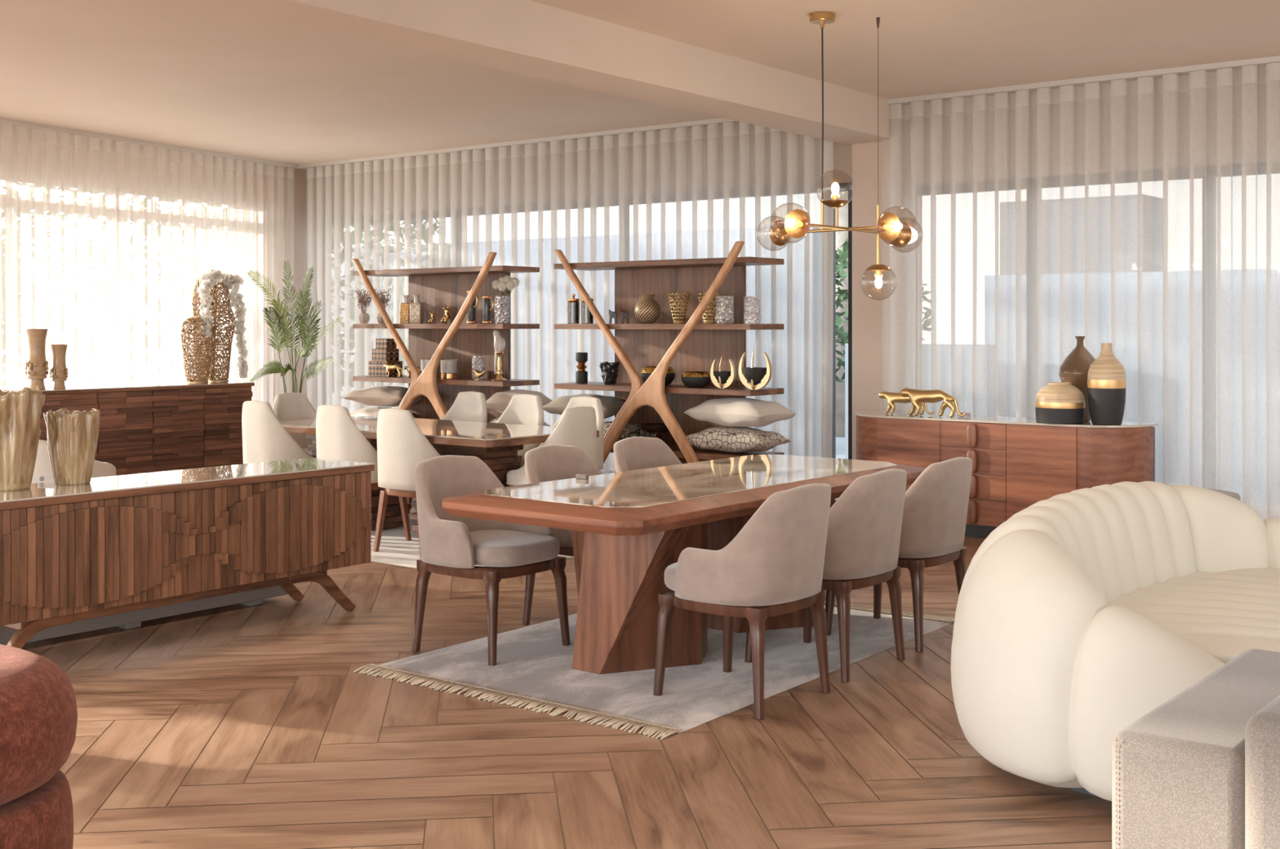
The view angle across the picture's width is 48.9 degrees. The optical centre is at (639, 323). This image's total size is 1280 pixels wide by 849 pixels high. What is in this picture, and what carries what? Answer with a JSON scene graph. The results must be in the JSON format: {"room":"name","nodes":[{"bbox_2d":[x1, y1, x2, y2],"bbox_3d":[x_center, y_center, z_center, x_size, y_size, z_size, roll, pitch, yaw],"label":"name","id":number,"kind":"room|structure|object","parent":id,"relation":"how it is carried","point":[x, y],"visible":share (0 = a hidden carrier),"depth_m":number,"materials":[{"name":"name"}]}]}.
{"room":"store","nodes":[
{"label":"store","id":0,"kind":"room"},
{"bbox_2d":[284,167,838,499],"bbox_3d":[2.498,-0.095,10.369,17.400,3.190,0.620,0,0,38],"label":"wall","id":1,"kind":"structure","parent":0,"point":[300,188],"depth_m":15.15,"materials":[{"name":"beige paint"}]},
{"bbox_2d":[0,117,298,168],"bbox_3d":[-6.420,-1.673,9.165,0.100,0.035,13.000,0,0,25],"label":"trim","id":2,"kind":"structure","parent":1,"relation":"attached to","point":[14,122],"depth_m":12.92,"materials":[{"name":"white"}]},
{"bbox_2d":[0,123,294,408],"bbox_3d":[-5.037,-0.107,12.108,0.130,3.085,6.270,0,0,25],"label":"sheer curtain","id":3,"kind":"object","parent":2,"relation":"hanging from","point":[105,244],"visible":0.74,"depth_m":12.87,"materials":[{"name":"fabric"}]},
{"bbox_2d":[297,117,739,168],"bbox_3d":[-1.009,-1.673,12.948,6.700,0.035,0.110,0,0,38],"label":"trim","id":4,"kind":"structure","parent":1,"relation":"attached to","point":[719,121],"depth_m":12.88,"materials":[{"name":"white"}]},
{"bbox_2d":[305,121,833,474],"bbox_3d":[-1.024,-0.107,12.956,6.487,3.085,0.129,0,0,38],"label":"sheer curtain","id":5,"kind":"object","parent":1,"relation":"hanging from","point":[696,192],"visible":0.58,"depth_m":12.50,"materials":[{"name":"fabric"}]},
{"bbox_2d":[831,193,835,457],"bbox_3d":[-0.965,0.135,13.405,6.475,2.570,0.060,0,0,38],"label":"window","id":6,"kind":"structure","parent":1,"relation":"in","point":[833,432],"depth_m":11.40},
{"bbox_2d":[833,142,852,182],"bbox_3d":[1.637,-1.405,11.246,0.360,0.590,0.160,0,0,38],"label":"trim","id":7,"kind":"structure","parent":1,"relation":"attached to","point":[842,153],"depth_m":11.16,"materials":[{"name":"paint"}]},
{"bbox_2d":[834,182,852,502],"bbox_3d":[1.313,0.170,11.337,0.980,2.560,0.060,0,0,38],"label":"door","id":8,"kind":"structure","parent":1,"relation":"in","point":[847,186],"depth_m":11.03,"materials":[{"name":"black"}]},
{"bbox_2d":[852,142,882,459],"bbox_3d":[1.904,-0.125,10.956,0.420,3.150,0.280,0,0,38],"label":"column","id":9,"kind":"structure","parent":1,"relation":"attached to","point":[866,311],"depth_m":10.90,"materials":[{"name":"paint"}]},
{"bbox_2d":[881,62,1279,520],"bbox_3d":[4.375,-0.107,8.659,6.505,3.085,0.128,0,0,38],"label":"sheer curtain","id":10,"kind":"object","parent":1,"relation":"hanging from","point":[1141,216],"visible":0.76,"depth_m":9.61,"materials":[{"name":"fabric"}]},
{"bbox_2d":[888,55,1279,104],"bbox_3d":[5.487,-1.673,7.781,9.300,0.035,0.110,0,0,38],"label":"trim","id":11,"kind":"structure","parent":1,"relation":"attached to","point":[1211,67],"depth_m":9.63,"materials":[{"name":"white"}]},
{"bbox_2d":[22,497,1111,848],"bbox_3d":[-1.343,1.452,5.540,19.000,0.003,17.000,0,0,38],"label":"floor","id":12,"kind":"structure","parent":0,"point":[236,726],"depth_m":4.72,"materials":[{"name":"brown wood"}]},
{"bbox_2d":[0,644,77,848],"bbox_3d":[-1.823,1.080,3.009,1.050,0.660,1.011,0,0,31],"label":"armchair","id":13,"kind":"object","parent":12,"relation":"on","point":[38,712],"visible":1,"depth_m":2.99,"materials":[{"name":"brown fabric"}]},
{"bbox_2d":[31,439,115,483],"bbox_3d":[-3.434,1.045,8.124,0.735,0.814,0.740,0,0,29],"label":"lounge chair","id":14,"kind":"object","parent":12,"relation":"on","point":[42,466],"visible":0.1,"depth_m":7.76,"materials":[{"name":"beige fabric"}]},
{"bbox_2d":[3,381,254,475],"bbox_3d":[-4.081,0.975,11.386,0.516,0.951,1.930,0,0,38],"label":"sideboard","id":15,"kind":"object","parent":12,"relation":"on","point":[154,427],"visible":0.57,"depth_m":11.30,"materials":[{"name":"brown wood"}]},
{"bbox_2d":[25,328,48,389],"bbox_3d":[-4.583,0.269,10.688,0.158,0.460,0.158,0,0,-41],"label":"vase","id":16,"kind":"object","parent":15,"relation":"on","point":[37,364],"visible":1,"depth_m":10.64,"materials":[{"name":"ceramic"}]},
{"bbox_2d":[49,344,68,389],"bbox_3d":[-4.454,0.329,10.786,0.125,0.340,0.125,0,0,-41],"label":"vase","id":17,"kind":"object","parent":15,"relation":"on","point":[59,373],"visible":1,"depth_m":10.74,"materials":[{"name":"ceramic"}]},
{"bbox_2d":[180,316,213,384],"bbox_3d":[-3.674,0.220,11.670,0.264,0.557,0.264,0,0,38],"label":"vase","id":18,"kind":"object","parent":15,"relation":"on","point":[201,380],"visible":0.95,"depth_m":11.60,"materials":[{"name":"brown metal"}]},
{"bbox_2d":[191,277,217,382],"bbox_3d":[-3.732,0.053,12.063,0.207,0.892,0.208,0,0,38],"label":"vase","id":19,"kind":"object","parent":15,"relation":"on","point":[195,308],"visible":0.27,"depth_m":12.00,"materials":[{"name":"brown metal"}]},
{"bbox_2d":[196,268,226,337],"bbox_3d":[-3.549,-0.174,11.682,0.166,0.575,0.284,0,0,29],"label":"garland","id":20,"kind":"object","parent":19,"relation":"in","point":[207,279],"visible":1,"depth_m":11.60,"materials":[{"name":"white plant"}]},
{"bbox_2d":[204,281,235,382],"bbox_3d":[-3.575,0.050,11.924,0.282,0.897,0.283,0,0,38],"label":"vase","id":21,"kind":"object","parent":15,"relation":"on","point":[224,379],"visible":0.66,"depth_m":11.86,"materials":[{"name":"brown metal"}]},
{"bbox_2d":[220,271,248,377],"bbox_3d":[-3.454,0.010,11.902,0.253,0.902,0.190,0,0,38],"label":"garland","id":22,"kind":"object","parent":21,"relation":"in","point":[231,282],"visible":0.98,"depth_m":11.88,"materials":[{"name":"white plant"}]},
{"bbox_2d":[0,585,287,645],"bbox_3d":[-2.586,1.375,6.765,0.410,0.150,1.870,0,0,38],"label":"area rug","id":23,"kind":"object","parent":12,"relation":"on","point":[131,620],"visible":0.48,"depth_m":6.72,"materials":[{"name":"grey"}]},
{"bbox_2d":[0,457,374,648],"bbox_3d":[-2.187,1.078,6.474,0.507,0.739,2.074,0,0,38],"label":"sideboard","id":24,"kind":"object","parent":12,"relation":"on","point":[104,546],"visible":0.98,"depth_m":6.26,"materials":[{"name":"brown wood"}]},
{"bbox_2d":[0,385,44,491],"bbox_3d":[-2.705,0.489,6.027,0.285,0.442,0.289,0,0,38],"label":"glass vase","id":25,"kind":"object","parent":24,"relation":"on","point":[20,411],"visible":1,"depth_m":5.95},
{"bbox_2d":[43,408,99,485],"bbox_3d":[-2.516,0.543,6.235,0.237,0.331,0.226,0,0,38],"label":"glass vase","id":26,"kind":"object","parent":24,"relation":"on","point":[73,435],"visible":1,"depth_m":6.16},
{"bbox_2d":[246,260,342,393],"bbox_3d":[-3.050,0.429,12.700,1.425,2.042,0.444,0,0,38],"label":"potted palm","id":27,"kind":"object","parent":12,"relation":"on","point":[274,367],"visible":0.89,"depth_m":12.74,"materials":[{"name":"green plant"}]},
{"bbox_2d":[352,252,539,422],"bbox_3d":[-1.776,0.452,12.402,1.900,2.092,0.560,0,0,38],"label":"bookcase","id":28,"kind":"object","parent":12,"relation":"on","point":[438,288],"visible":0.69,"depth_m":12.44,"materials":[{"name":"brown wood"}]},
{"bbox_2d":[355,287,375,323],"bbox_3d":[-2.546,-0.168,13.052,0.188,0.334,0.194,0,0,-17],"label":"potted plant","id":29,"kind":"object","parent":28,"relation":"on","point":[364,317],"visible":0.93,"depth_m":13.03,"materials":[{"name":"beige plant"}]},
{"bbox_2d":[349,407,417,417],"bbox_3d":[-2.402,0.863,12.957,0.430,0.190,0.640,0,0,-44],"label":"cushion","id":30,"kind":"object","parent":28,"relation":"on","point":[366,411],"visible":0.31,"depth_m":12.85,"materials":[{"name":"beige fabric"}]},
{"bbox_2d":[342,386,422,406],"bbox_3d":[-2.332,0.665,12.902,0.660,0.190,0.430,0,0,27],"label":"cushion","id":31,"kind":"object","parent":30,"relation":"on","point":[378,396],"visible":0.82,"depth_m":12.75,"materials":[{"name":"beige fabric"}]},
{"bbox_2d":[375,287,391,323],"bbox_3d":[-2.361,-0.169,12.895,0.160,0.336,0.196,0,0,-22],"label":"potted plant","id":32,"kind":"object","parent":28,"relation":"on","point":[380,319],"visible":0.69,"depth_m":12.87,"materials":[{"name":"beige plant"}]},
{"bbox_2d":[368,360,402,376],"bbox_3d":[-2.329,0.410,12.867,0.254,0.138,0.191,0,0,38],"label":"patterned box","id":33,"kind":"object","parent":28,"relation":"on","point":[375,368],"visible":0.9,"depth_m":12.80,"materials":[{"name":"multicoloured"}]},
{"bbox_2d":[372,348,399,361],"bbox_3d":[-2.329,0.284,12.867,0.202,0.112,0.152,0,0,38],"label":"patterned box","id":34,"kind":"object","parent":33,"relation":"on","point":[378,354],"visible":0.96,"depth_m":12.81,"materials":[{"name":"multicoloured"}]},
{"bbox_2d":[376,338,396,348],"bbox_3d":[-2.320,0.182,12.860,0.154,0.092,0.116,0,0,38],"label":"patterned box","id":35,"kind":"object","parent":34,"relation":"on","point":[380,343],"visible":0.86,"depth_m":12.81,"materials":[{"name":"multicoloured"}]},
{"bbox_2d":[383,363,404,377],"bbox_3d":[-2.196,0.415,12.597,0.274,0.124,0.061,0,0,38],"label":"figurine","id":36,"kind":"object","parent":28,"relation":"on","point":[389,367],"visible":1,"depth_m":12.58,"materials":[{"name":"gold metal"}]},
{"bbox_2d":[400,295,409,323],"bbox_3d":[-2.110,-0.129,12.667,0.088,0.256,0.088,0,0,9],"label":"vase","id":37,"kind":"object","parent":28,"relation":"on","point":[405,306],"visible":0.93,"depth_m":12.62,"materials":[{"name":"gold metal"}]},
{"bbox_2d":[409,294,423,323],"bbox_3d":[-1.998,-0.129,12.578,0.104,0.256,0.104,0,0,8],"label":"vase","id":38,"kind":"object","parent":28,"relation":"on","point":[416,308],"visible":1,"depth_m":12.53,"materials":[{"name":"white metal"}]},
{"bbox_2d":[420,359,437,377],"bbox_3d":[-1.871,0.397,12.477,0.150,0.165,0.150,0,0,38],"label":"candle holder","id":39,"kind":"object","parent":28,"relation":"on","point":[424,362],"visible":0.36,"depth_m":12.42,"materials":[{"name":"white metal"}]},
{"bbox_2d":[440,359,457,378],"bbox_3d":[-1.672,0.397,12.319,0.150,0.165,0.150,0,0,38],"label":"candle holder","id":40,"kind":"object","parent":28,"relation":"on","point":[449,367],"visible":1,"depth_m":12.26,"materials":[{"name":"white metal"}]},
{"bbox_2d":[466,290,478,323],"bbox_3d":[-1.440,-0.143,12.134,0.124,0.285,0.080,0,0,38],"label":"jug","id":41,"kind":"object","parent":28,"relation":"on","point":[471,314],"visible":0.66,"depth_m":12.11,"materials":[{"name":"grey ceramic"}]},
{"bbox_2d":[471,355,484,379],"bbox_3d":[-1.400,0.379,12.180,0.114,0.200,0.115,0,0,13],"label":"glass vase","id":42,"kind":"object","parent":28,"relation":"on","point":[477,357],"visible":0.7,"depth_m":12.16,"materials":[{"name":"silver glass"}]},
{"bbox_2d":[482,296,494,323],"bbox_3d":[-1.291,-0.118,12.016,0.124,0.235,0.080,0,0,38],"label":"jug","id":43,"kind":"object","parent":28,"relation":"on","point":[487,308],"visible":1,"depth_m":12.00,"materials":[{"name":"grey ceramic"}]},
{"bbox_2d":[491,329,507,380],"bbox_3d":[-1.190,0.265,11.885,0.144,0.428,0.136,0,0,38],"label":"statuette","id":44,"kind":"object","parent":28,"relation":"on","point":[499,341],"visible":1,"depth_m":11.87,"materials":[{"name":"white ceramic"}]},
{"bbox_2d":[489,275,519,323],"bbox_3d":[-1.162,-0.206,11.918,0.226,0.411,0.213,0,0,38],"label":"flower vase","id":45,"kind":"object","parent":28,"relation":"on","point":[501,308],"visible":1,"depth_m":11.88,"materials":[{"name":"silver glass"}]},
{"bbox_2d":[488,417,550,426],"bbox_3d":[-1.035,0.868,11.870,0.420,0.180,0.480,0,0,-41],"label":"cushion","id":46,"kind":"object","parent":28,"relation":"on","point":[495,420],"visible":0.05,"depth_m":11.82,"materials":[{"name":"beige fabric"}]},
{"bbox_2d":[486,389,552,413],"bbox_3d":[-1.020,0.662,11.858,0.500,0.215,0.400,0,0,19],"label":"cushion","id":47,"kind":"object","parent":46,"relation":"on","point":[499,402],"visible":0.52,"depth_m":11.74,"materials":[{"name":"fabric"}]},
{"bbox_2d":[370,506,573,568],"bbox_3d":[-1.561,1.442,9.764,3.100,0.012,1.960,0,0,38],"label":"area rug","id":48,"kind":"object","parent":12,"relation":"on","point":[394,548],"visible":0.08,"depth_m":9.02,"materials":[{"name":"beige carpet"}]},
{"bbox_2d":[241,400,315,463],"bbox_3d":[-2.465,0.981,9.785,0.511,0.915,0.544,0,0,38],"label":"dining chair","id":49,"kind":"object","parent":48,"relation":"on","point":[264,438],"visible":0.37,"depth_m":9.54,"materials":[{"name":"beige fabric"}]},
{"bbox_2d":[272,392,316,455],"bbox_3d":[-2.468,0.981,10.563,0.544,0.915,0.511,0,0,38],"label":"dining chair","id":50,"kind":"object","parent":48,"relation":"on","point":[286,406],"visible":0.15,"depth_m":10.72,"materials":[{"name":"beige fabric"}]},
{"bbox_2d":[315,404,411,541],"bbox_3d":[-1.839,0.981,9.287,0.511,0.915,0.544,0,0,38],"label":"dining chair","id":51,"kind":"object","parent":48,"relation":"on","point":[338,437],"visible":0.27,"depth_m":9.05,"materials":[{"name":"beige fabric"}]},
{"bbox_2d":[373,408,439,558],"bbox_3d":[-1.369,0.981,8.913,0.511,0.915,0.544,0,0,38],"label":"dining chair","id":52,"kind":"object","parent":48,"relation":"on","point":[402,445],"visible":0.56,"depth_m":8.69,"materials":[{"name":"beige fabric"}]},
{"bbox_2d":[279,415,599,537],"bbox_3d":[-1.481,1.065,9.624,2.300,0.730,1.060,0,0,38],"label":"dining table","id":53,"kind":"object","parent":48,"relation":"on","point":[497,445],"visible":0.29,"depth_m":9.24,"materials":[{"name":"brown wood"}]},
{"bbox_2d":[406,391,487,513],"bbox_3d":[-1.456,0.981,10.699,0.511,0.915,0.544,0,0,38],"label":"dining chair","id":54,"kind":"object","parent":48,"relation":"on","point":[470,406],"visible":0.17,"depth_m":10.88,"materials":[{"name":"beige fabric"}]},
{"bbox_2d":[496,394,543,466],"bbox_3d":[-0.996,0.981,10.282,0.511,0.915,0.544,0,0,38],"label":"dining chair","id":55,"kind":"object","parent":48,"relation":"on","point":[522,409],"visible":0.22,"depth_m":10.45,"materials":[{"name":"beige fabric"}]},
{"bbox_2d":[506,406,596,486],"bbox_3d":[-0.573,0.981,9.068,0.544,0.915,0.511,0,0,38],"label":"dining chair","id":56,"kind":"object","parent":48,"relation":"on","point":[576,426],"visible":0.36,"depth_m":8.88,"materials":[{"name":"beige fabric"}]},
{"bbox_2d":[521,395,604,470],"bbox_3d":[-0.545,0.981,9.949,0.511,0.915,0.544,0,0,38],"label":"dining chair","id":57,"kind":"object","parent":48,"relation":"on","point":[575,402],"visible":0.2,"depth_m":10.01,"materials":[{"name":"beige fabric"}]},
{"bbox_2d":[353,600,954,740],"bbox_3d":[0.184,1.442,6.370,1.607,0.014,2.497,0,0,37],"label":"area rug","id":58,"kind":"object","parent":12,"relation":"on","point":[533,667],"visible":0.59,"depth_m":5.79,"materials":[{"name":"fabric"}]},
{"bbox_2d":[412,455,570,666],"bbox_3d":[-0.676,1.026,6.275,0.616,0.843,0.591,0,0,38],"label":"armchair","id":59,"kind":"object","parent":58,"relation":"on","point":[451,545],"visible":0.91,"depth_m":6.17,"materials":[{"name":"beige fabric"}]},
{"bbox_2d":[469,529,559,567],"bbox_3d":[-0.633,0.987,6.240,0.500,0.102,0.444,0,0,38],"label":"seat cushion","id":60,"kind":"object","parent":59,"relation":"on","point":[491,548],"depth_m":6.08,"materials":[{"name":"beige fabric"}]},
{"bbox_2d":[522,444,601,624],"bbox_3d":[-0.234,1.026,6.830,0.616,0.843,0.591,0,0,38],"label":"armchair","id":61,"kind":"object","parent":58,"relation":"on","point":[547,463],"visible":0.13,"depth_m":6.93,"materials":[{"name":"beige fabric"}]},
{"bbox_2d":[613,436,681,472],"bbox_3d":[0.189,1.026,7.338,0.616,0.843,0.591,0,0,38],"label":"armchair","id":62,"kind":"object","parent":58,"relation":"on","point":[633,453],"visible":0.09,"depth_m":7.51,"materials":[{"name":"beige fabric"}]},
{"bbox_2d":[442,454,924,674],"bbox_3d":[0.306,1.066,6.401,1.060,0.744,2.420,0,0,38],"label":"dining table","id":63,"kind":"object","parent":58,"relation":"on","point":[627,527],"visible":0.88,"depth_m":5.81,"materials":[{"name":"red wood"}]},
{"bbox_2d":[653,483,831,719],"bbox_3d":[0.415,1.026,5.477,0.616,0.843,0.591,0,0,38],"label":"armchair","id":64,"kind":"object","parent":58,"relation":"on","point":[774,566],"visible":1,"depth_m":5.23,"materials":[{"name":"beige fabric"}]},
{"bbox_2d":[664,562,677,591],"bbox_3d":[0.372,0.987,5.512,0.500,0.102,0.444,0,0,38],"label":"seat cushion","id":65,"kind":"object","parent":64,"relation":"on","point":[670,571],"depth_m":5.46,"materials":[{"name":"beige fabric"}]},
{"bbox_2d":[744,468,906,682],"bbox_3d":[0.810,1.026,6.013,0.616,0.843,0.591,0,0,38],"label":"armchair","id":66,"kind":"object","parent":58,"relation":"on","point":[864,526],"visible":0.64,"depth_m":5.74,"materials":[{"name":"beige fabric"}]},
{"bbox_2d":[825,457,972,652],"bbox_3d":[1.213,1.026,6.536,0.616,0.843,0.591,0,0,38],"label":"armchair","id":67,"kind":"object","parent":58,"relation":"on","point":[935,506],"visible":0.56,"depth_m":6.26,"materials":[{"name":"beige fabric"}]},
{"bbox_2d":[554,240,783,472],"bbox_3d":[0.157,0.452,10.864,1.900,2.092,0.560,0,0,38],"label":"bookcase","id":68,"kind":"object","parent":12,"relation":"on","point":[693,344],"visible":0.7,"depth_m":10.88,"materials":[{"name":"brown wood"}]},
{"bbox_2d":[567,293,579,323],"bbox_3d":[-0.538,-0.122,11.417,0.100,0.242,0.100,0,0,38],"label":"canister","id":69,"kind":"object","parent":68,"relation":"on","point":[573,304],"visible":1,"depth_m":11.38,"materials":[{"name":"silver glass"}]},
{"bbox_2d":[575,352,587,382],"bbox_3d":[-0.471,0.356,11.389,0.096,0.247,0.096,0,0,38],"label":"candle holder","id":70,"kind":"object","parent":68,"relation":"on","point":[581,375],"visible":1,"depth_m":11.36,"materials":[{"name":"grey"}]},
{"bbox_2d":[581,293,593,323],"bbox_3d":[-0.423,-0.122,11.325,0.100,0.242,0.100,0,0,38],"label":"canister","id":71,"kind":"object","parent":68,"relation":"on","point":[587,317],"visible":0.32,"depth_m":11.29,"materials":[{"name":"silver glass"}]},
{"bbox_2d":[599,360,619,384],"bbox_3d":[-0.237,0.388,11.154,0.167,0.183,0.157,0,0,38],"label":"vase","id":72,"kind":"object","parent":68,"relation":"on","point":[609,371],"visible":1,"depth_m":11.10,"materials":[{"name":"black ceramic"}]},
{"bbox_2d":[604,421,661,441],"bbox_3d":[-0.188,0.868,11.196,0.580,0.180,0.430,0,0,44],"label":"cushion","id":73,"kind":"object","parent":68,"relation":"on","point":[631,429],"visible":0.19,"depth_m":11.02,"materials":[{"name":"grey fabric"}]},
{"bbox_2d":[542,394,625,418],"bbox_3d":[-0.423,0.670,11.383,0.640,0.200,0.430,0,0,31],"label":"cushion","id":74,"kind":"object","parent":73,"relation":"on","point":[611,406],"visible":0.56,"depth_m":11.28,"materials":[{"name":"grey fabric"}]},
{"bbox_2d":[634,294,660,323],"bbox_3d":[0.057,-0.114,10.918,0.206,0.226,0.206,0,0,38],"label":"vase","id":75,"kind":"object","parent":68,"relation":"on","point":[646,310],"visible":1,"depth_m":10.85,"materials":[{"name":"gold metal"}]},
{"bbox_2d":[640,422,668,437],"bbox_3d":[0.127,0.867,10.837,0.260,0.185,0.260,0,0,38],"label":"cake stand","id":76,"kind":"object","parent":68,"relation":"on","point":[653,428],"visible":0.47,"depth_m":10.76,"materials":[{"name":"black metal"}]},
{"bbox_2d":[640,366,675,386],"bbox_3d":[0.136,0.407,10.881,0.270,0.145,0.270,0,0,38],"label":"bowl","id":77,"kind":"object","parent":68,"relation":"on","point":[646,371],"visible":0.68,"depth_m":10.80,"materials":[{"name":"grey ceramic"}]},
{"bbox_2d":[667,292,689,323],"bbox_3d":[0.296,-0.120,10.729,0.173,0.238,0.173,0,0,1],"label":"vase","id":78,"kind":"object","parent":68,"relation":"on","point":[671,299],"visible":1,"depth_m":10.69,"materials":[{"name":"gold metal"}]},
{"bbox_2d":[681,371,711,386],"bbox_3d":[0.424,0.422,10.651,0.224,0.115,0.224,0,0,38],"label":"bowl","id":79,"kind":"object","parent":68,"relation":"on","point":[690,379],"visible":0.99,"depth_m":10.57,"materials":[{"name":"grey ceramic"}]},
{"bbox_2d":[697,291,720,323],"bbox_3d":[0.519,-0.120,10.551,0.173,0.238,0.174,0,0,-11],"label":"vase","id":80,"kind":"object","parent":68,"relation":"on","point":[712,309],"visible":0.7,"depth_m":10.51,"materials":[{"name":"gold metal"}]},
{"bbox_2d":[710,355,736,388],"bbox_3d":[0.617,0.361,10.434,0.181,0.246,0.141,0,0,-4],"label":"bowl","id":81,"kind":"object","parent":68,"relation":"on","point":[720,379],"visible":1,"depth_m":10.39,"materials":[{"name":"gold metal"}]},
{"bbox_2d":[715,295,733,323],"bbox_3d":[0.629,-0.103,10.438,0.138,0.205,0.138,0,0,13],"label":"crystal vase","id":82,"kind":"object","parent":68,"relation":"on","point":[722,305],"visible":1,"depth_m":10.40,"materials":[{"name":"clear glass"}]},
{"bbox_2d":[685,426,791,453],"bbox_3d":[0.712,0.863,10.480,0.700,0.190,0.430,0,0,35],"label":"cushion","id":83,"kind":"object","parent":68,"relation":"on","point":[725,439],"visible":0.98,"depth_m":10.33,"materials":[{"name":"beige fabric"}]},
{"bbox_2d":[683,397,797,426],"bbox_3d":[0.743,0.657,10.456,0.740,0.215,0.430,0,0,43],"label":"cushion","id":84,"kind":"object","parent":83,"relation":"on","point":[730,411],"visible":1,"depth_m":10.29,"materials":[{"name":"beige fabric"}]},
{"bbox_2d":[743,296,760,323],"bbox_3d":[0.826,-0.101,10.332,0.128,0.200,0.128,0,0,13],"label":"crystal vase","id":85,"kind":"object","parent":68,"relation":"on","point":[748,309],"visible":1,"depth_m":10.31,"materials":[{"name":"clear glass"}]},
{"bbox_2d":[738,347,771,390],"bbox_3d":[0.836,0.330,10.221,0.181,0.310,0.222,0,0,-23],"label":"bowl","id":86,"kind":"object","parent":68,"relation":"on","point":[754,375],"visible":1,"depth_m":10.17,"materials":[{"name":"gold metal"}]},
{"bbox_2d":[855,410,1158,538],"bbox_3d":[2.389,1.050,9.670,2.148,0.800,0.518,0,0,38],"label":"sideboard","id":87,"kind":"object","parent":12,"relation":"on","point":[1019,463],"visible":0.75,"depth_m":9.34,"materials":[{"name":"brown wood"}]},
{"bbox_2d":[878,391,933,415],"bbox_3d":[1.899,0.565,10.053,0.422,0.165,0.091,0,0,36],"label":"statue","id":88,"kind":"object","parent":87,"relation":"on","point":[891,397],"visible":0.73,"depth_m":10.07,"materials":[{"name":"gold metal"}]},
{"bbox_2d":[900,387,965,417],"bbox_3d":[2.038,0.547,9.789,0.486,0.200,0.110,0,0,36],"label":"statue","id":89,"kind":"object","parent":87,"relation":"on","point":[917,396],"visible":1,"depth_m":9.77,"materials":[{"name":"gold metal"}]},
{"bbox_2d":[1035,382,1085,424],"bbox_3d":[2.760,0.518,9.241,0.318,0.262,0.318,0,0,38],"label":"vase","id":90,"kind":"object","parent":87,"relation":"on","point":[1055,402],"visible":1,"depth_m":9.12,"materials":[{"name":"gold"}]},
{"bbox_2d":[1058,336,1095,422],"bbox_3d":[2.934,0.366,9.377,0.276,0.566,0.276,0,0,38],"label":"vase","id":91,"kind":"object","parent":87,"relation":"on","point":[1074,368],"visible":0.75,"depth_m":9.29,"materials":[{"name":"brown ceramic"}]},
{"bbox_2d":[1087,342,1126,425],"bbox_3d":[3.018,0.387,9.099,0.241,0.525,0.241,0,0,38],"label":"vase","id":92,"kind":"object","parent":87,"relation":"on","point":[1106,376],"visible":1,"depth_m":9.01,"materials":[{"name":"grey ceramic"}]},
{"bbox_2d":[951,480,1279,801],"bbox_3d":[2.088,1.042,5.070,1.509,0.816,2.602,0,0,38],"label":"sofa","id":93,"kind":"object","parent":12,"relation":"on","point":[1085,611],"visible":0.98,"depth_m":4.41,"materials":[{"name":"beige fabric"}]},
{"bbox_2d":[1111,648,1279,848],"bbox_3d":[2.421,1.087,2.470,2.885,0.645,1.080,0,0,38],"label":"sofa","id":94,"kind":"object","parent":12,"relation":"on","point":[1201,769],"visible":1,"depth_m":2.92,"materials":[{"name":"grey fabric"}]},
{"bbox_2d":[0,0,1279,164],"bbox_3d":[-1.343,-1.750,5.540,19.000,0.120,15.000,0,0,38],"label":"ceiling","id":95,"kind":"structure","parent":0,"point":[178,73],"depth_m":9.13,"materials":[{"name":"paint"}]},
{"bbox_2d":[180,0,888,145],"bbox_3d":[-2.218,-1.550,5.408,0.445,0.300,13.723,0,0,36],"label":"ceiling beam","id":96,"kind":"structure","parent":95,"relation":"attached to","point":[528,37],"depth_m":7.83,"materials":[{"name":"paint"}]},
{"bbox_2d":[756,11,923,300],"bbox_3d":[1.084,-0.909,7.525,0.946,1.560,1.278,0,0,6],"label":"chandelier","id":97,"kind":"object","parent":95,"relation":"hanging from","point":[796,224],"visible":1,"depth_m":7.62,"materials":[{"name":"gold metal"}]},
{"bbox_2d":[835,436,844,458],"bbox_3d":[1.512,1.580,17.964,100.000,0.140,110.000,0,0,38],"label":"ground","id":98,"kind":"structure","parent":0,"point":[840,441],"depth_m":17.13,"materials":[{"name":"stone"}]},
{"bbox_2d":[835,235,848,382],"bbox_3d":[2.523,-0.162,17.159,2.301,1.869,1.550,0,0,38],"label":"hedge","id":99,"kind":"object","parent":98,"relation":"on","point":[842,257],"visible":0.12,"depth_m":16.85,"materials":[{"name":"green plant"}]},
{"bbox_2d":[835,191,848,436],"bbox_3d":[2.708,-1.529,18.929,3.200,6.085,3.200,0,0,38],"label":"palm tree","id":100,"kind":"object","parent":98,"relation":"on","point":[842,195],"visible":0.07,"depth_m":18.77,"materials":[{"name":"green plant"}]},
{"bbox_2d":[844,342,848,458],"bbox_3d":[2.875,0.859,14.484,1.604,1.303,0.250,0,0,38],"label":"wall","id":101,"kind":"structure","parent":98,"relation":"on","point":[846,344],"depth_m":14.88,"materials":[{"name":"paint"}]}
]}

